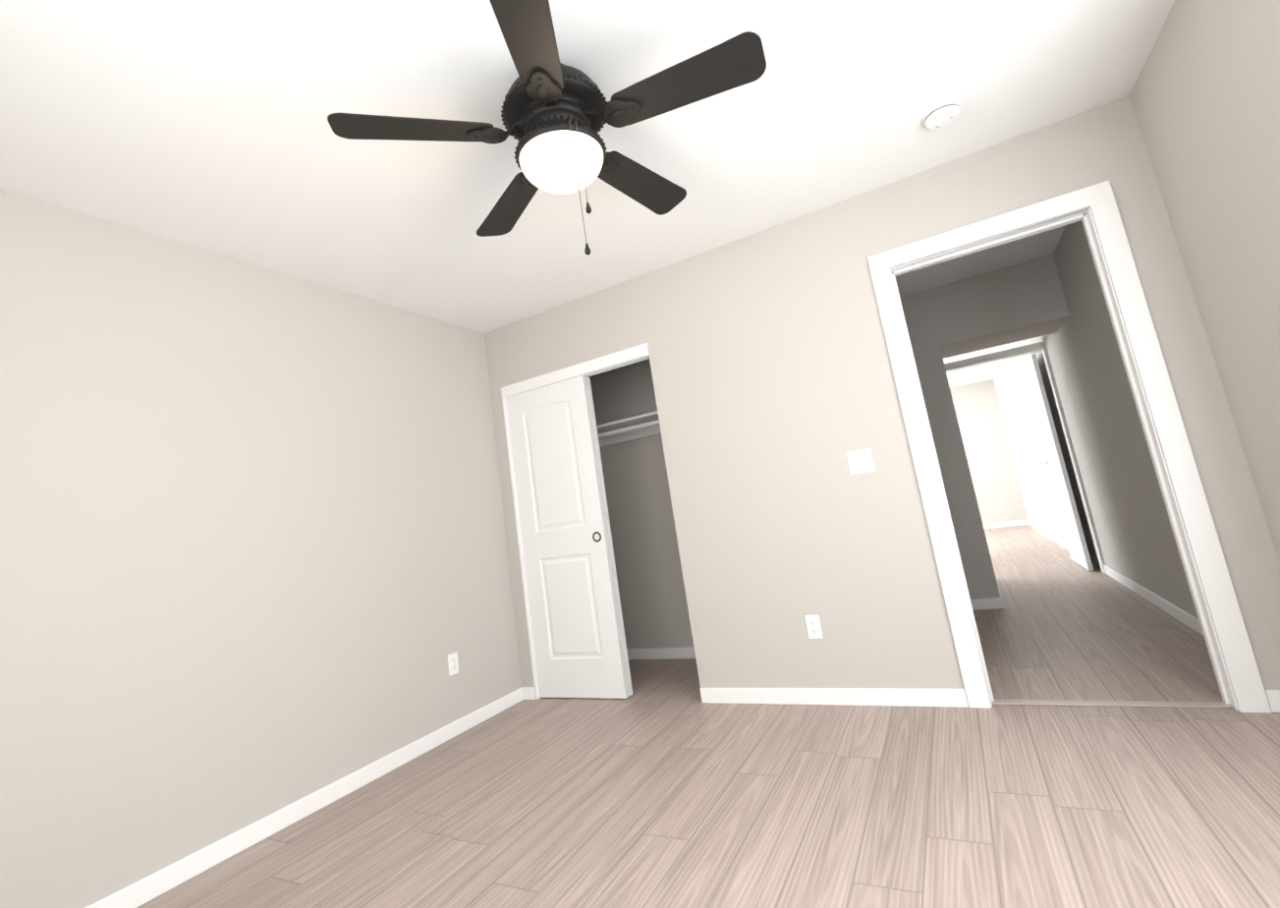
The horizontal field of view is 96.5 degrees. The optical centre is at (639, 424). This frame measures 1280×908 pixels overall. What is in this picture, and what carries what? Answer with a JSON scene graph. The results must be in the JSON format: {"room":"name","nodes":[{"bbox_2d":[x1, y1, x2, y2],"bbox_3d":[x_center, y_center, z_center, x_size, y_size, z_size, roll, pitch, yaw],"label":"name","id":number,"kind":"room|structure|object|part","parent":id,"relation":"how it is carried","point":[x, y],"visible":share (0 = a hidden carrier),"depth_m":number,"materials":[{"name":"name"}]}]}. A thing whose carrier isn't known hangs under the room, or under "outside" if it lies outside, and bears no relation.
{"room":"empty bedroom","nodes":[
{"label":"empty bedroom","id":0,"kind":"room"},
{"bbox_2d":[0,188,521,907],"bbox_3d":[-1.546,0.486,2.876,0.120,2.485,4.370,-13,-10,27],"label":"wall","id":1,"kind":"structure","parent":0,"point":[253,558],"depth_m":2.34,"materials":[{"name":"grey paint"}]},
{"bbox_2d":[84,686,523,907],"bbox_3d":[-1.520,1.615,2.266,0.014,0.078,3.250,-13,-10,27],"label":"baseboard","id":2,"kind":"structure","parent":1,"relation":"attached to","point":[141,891],"depth_m":2.35,"materials":[{"name":"white wood"}]},
{"bbox_2d":[447,651,458,675],"bbox_3d":[-1.064,1.367,3.266,0.008,0.115,0.070,-13,-10,27],"label":"outlet","id":3,"kind":"object","parent":1,"relation":"attached to","point":[453,661],"visible":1,"depth_m":3.26,"materials":[{"name":"white plastic"}]},
{"bbox_2d":[484,329,535,695],"bbox_3d":[-0.863,0.555,3.919,0.100,2.485,0.120,-13,-10,27],"label":"wall","id":4,"kind":"structure","parent":0,"point":[525,658],"depth_m":3.86,"materials":[{"name":"grey paint"}]},
{"bbox_2d":[0,0,1174,388],"bbox_3d":[1.479,-0.811,5.637,4.420,0.050,11.890,-13,-10,27],"label":"ceiling","id":5,"kind":"structure","parent":0,"point":[202,124],"depth_m":2.09,"materials":[{"name":"white paint"}]},
{"bbox_2d":[327,0,766,255],"bbox_3d":[-0.207,-0.801,1.826,1.269,0.699,1.278,-13,-10,27],"label":"fan","id":6,"kind":"object","parent":5,"relation":"hanging from","point":[548,91],"depth_m":1.73,"materials":[{"name":"black wood"}]},
{"bbox_3d":[-0.245,-0.810,1.822,0.268,0.100,0.268,-13,-10,27],"label":"fan shade","id":7,"kind":"part","parent":6,"relation":"part of","materials":[{"name":"white glass"}]},
{"bbox_2d":[921,101,961,130],"bbox_3d":[1.252,-1.268,2.365,0.148,0.041,0.148,-13,-10,27],"label":"smoke detector","id":8,"kind":"object","parent":5,"relation":"attached to","point":[941,116],"visible":1,"depth_m":2.33,"materials":[{"name":"white plastic"}]},
{"bbox_2d":[587,358,693,648],"bbox_3d":[0.522,0.393,4.190,2.330,2.485,0.120,-13,-10,27],"label":"wall","id":9,"kind":"structure","parent":0,"point":[650,580],"depth_m":4.37,"materials":[{"name":"grey paint"}]},
{"bbox_2d":[596,410,661,446],"bbox_3d":[0.343,-0.063,4.051,2.334,0.103,0.364,-13,-10,27],"label":"shelf","id":10,"kind":"object","parent":9,"relation":"attached to","point":[631,428],"depth_m":4.26,"materials":[{"name":"white wood"}]},
{"bbox_2d":[626,646,695,659],"bbox_3d":[0.672,1.561,3.935,2.316,0.078,0.014,-13,-10,27],"label":"baseboard","id":11,"kind":"structure","parent":9,"relation":"attached to","point":[662,652],"depth_m":4.19,"materials":[{"name":"white wood"}]},
{"bbox_2d":[137,524,1279,907],"bbox_3d":[1.849,1.663,5.231,4.420,0.050,11.890,-13,-10,27],"label":"floor","id":12,"kind":"structure","parent":0,"point":[662,786],"depth_m":2.00,"materials":[{"name":"laminate"}]},
{"bbox_2d":[495,95,1279,704],"bbox_3d":[0.737,0.180,3.090,3.580,2.485,0.120,-13,-10,27],"label":"wall","id":13,"kind":"structure","parent":0,"point":[775,391],"depth_m":2.91,"materials":[{"name":"grey paint"}]},
{"bbox_2d":[522,686,535,699],"bbox_3d":[-0.713,1.724,3.665,0.086,0.078,0.014,-13,-10,27],"label":"baseboard","id":14,"kind":"structure","parent":13,"relation":"attached to","point":[528,693],"depth_m":3.66,"materials":[{"name":"white wood"}]},
{"bbox_2d":[505,375,628,698],"bbox_3d":[-0.498,0.715,3.679,0.645,1.973,0.038,-13,-10,27],"label":"closet door","id":15,"kind":"structure","parent":13,"relation":"in","point":[575,625],"depth_m":3.65,"materials":[{"name":"white wood"}]},
{"bbox_2d":[500,342,649,699],"bbox_3d":[-0.285,0.635,3.600,1.160,2.059,0.124,-13,-10,27],"label":"trim","id":16,"kind":"structure","parent":13,"relation":"attached to","point":[623,358],"depth_m":3.73,"materials":[{"name":"white wood"}]},
{"bbox_2d":[585,376,632,695],"bbox_3d":[-0.474,0.718,3.720,0.645,1.973,0.034,-13,-10,27],"label":"closet door","id":17,"kind":"structure","parent":13,"relation":"in","point":[613,566],"depth_m":3.56,"materials":[{"name":"white wood"}]},
{"bbox_2d":[804,614,823,638],"bbox_3d":[0.873,1.018,2.874,0.070,0.115,0.008,-13,-10,27],"label":"outlet","id":18,"kind":"object","parent":13,"relation":"attached to","point":[813,627],"visible":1,"depth_m":2.87,"materials":[{"name":"white plastic"}]},
{"bbox_2d":[699,687,968,707],"bbox_3d":[0.893,1.347,2.832,1.289,0.078,0.014,-13,-10,27],"label":"baseboard","id":19,"kind":"structure","parent":13,"relation":"attached to","point":[901,696],"depth_m":2.78,"materials":[{"name":"white wood"}]},
{"bbox_2d":[845,447,875,475],"bbox_3d":[1.089,0.184,2.825,0.116,0.116,0.013,-13,-10,27],"label":"light switch","id":20,"kind":"object","parent":13,"relation":"attached to","point":[860,461],"visible":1,"depth_m":2.83,"materials":[{"name":"white plastic"}]},
{"bbox_2d":[867,179,1271,713],"bbox_3d":[1.761,0.112,2.545,0.986,2.145,0.154,-13,-10,27],"label":"door frame","id":21,"kind":"structure","parent":13,"relation":"attached to","point":[1094,208],"depth_m":2.41,"materials":[{"name":"white wood"}]},
{"bbox_2d":[1265,689,1279,712],"bbox_3d":[2.366,1.002,2.069,0.135,0.078,0.014,-13,-10,27],"label":"baseboard","id":22,"kind":"structure","parent":13,"relation":"attached to","point":[1273,696],"depth_m":2.09,"materials":[{"name":"white wood"}]},
{"bbox_2d":[900,289,1000,599],"bbox_3d":[2.074,0.345,5.317,1.630,2.485,1.280,-13,-10,27],"label":"wall block","id":23,"kind":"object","parent":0,"point":[974,553],"visible":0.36,"depth_m":4.42,"materials":[{"name":"grey paint"}]},
{"bbox_2d":[970,597,1004,610],"bbox_3d":[2.493,1.344,4.272,0.394,0.078,0.014,-13,-10,27],"label":"baseboard","id":24,"kind":"structure","parent":23,"relation":"attached to","point":[988,603],"depth_m":4.22,"materials":[{"name":"white wood"}]},
{"bbox_2d":[949,379,1028,524],"bbox_3d":[4.445,0.858,10.603,4.180,2.485,0.120,-13,-10,27],"label":"wall","id":25,"kind":"structure","parent":0,"point":[991,467],"depth_m":9.76,"materials":[{"name":"grey paint"}]},
{"bbox_2d":[983,519,1028,528],"bbox_3d":[4.583,2.029,10.355,4.166,0.078,0.014,-13,-10,27],"label":"baseboard","id":26,"kind":"structure","parent":25,"relation":"attached to","point":[1005,524],"depth_m":9.55,"materials":[{"name":"white wood"}]},
{"bbox_2d":[926,254,1069,358],"bbox_3d":[2.840,-0.914,4.612,0.850,0.475,0.580,-13,-10,27],"label":"soffit","id":27,"kind":"structure","parent":0,"point":[1019,302],"depth_m":4.37,"materials":[{"name":"grey paint"}]},
{"bbox_2d":[992,0,1279,618],"bbox_3d":[3.533,-0.012,4.466,0.120,2.485,11.890,-13,-10,27],"label":"wall","id":28,"kind":"structure","parent":0,"point":[1204,94],"depth_m":2.15,"materials":[{"name":"grey paint"}]},
{"bbox_2d":[944,341,1105,573],"bbox_3d":[3.421,0.343,5.263,0.938,2.080,0.137,-13,-10,27],"label":"trim","id":29,"kind":"structure","parent":28,"relation":"attached to","point":[997,356],"depth_m":5.14,"materials":[{"name":"white wood"}]},
{"bbox_2d":[1027,519,1068,549],"bbox_3d":[5.422,1.452,7.597,0.014,0.078,4.150,-13,-10,27],"label":"baseboard","id":30,"kind":"structure","parent":28,"relation":"attached to","point":[1062,542],"depth_m":7.39,"materials":[{"name":"white wood"}]},
{"bbox_2d":[1021,353,1093,570],"bbox_3d":[3.996,0.341,5.513,0.147,1.980,0.800,-13,-10,27],"label":"door","id":31,"kind":"structure","parent":28,"relation":"in","point":[1054,462],"depth_m":5.37,"materials":[{"name":"white wood"}]},
{"bbox_2d":[1103,563,1203,635],"bbox_3d":[3.242,1.113,3.543,0.014,0.078,3.180,-13,-10,27],"label":"baseboard","id":32,"kind":"structure","parent":28,"relation":"attached to","point":[1183,616],"depth_m":3.60,"materials":[{"name":"white wood"}]}
]}

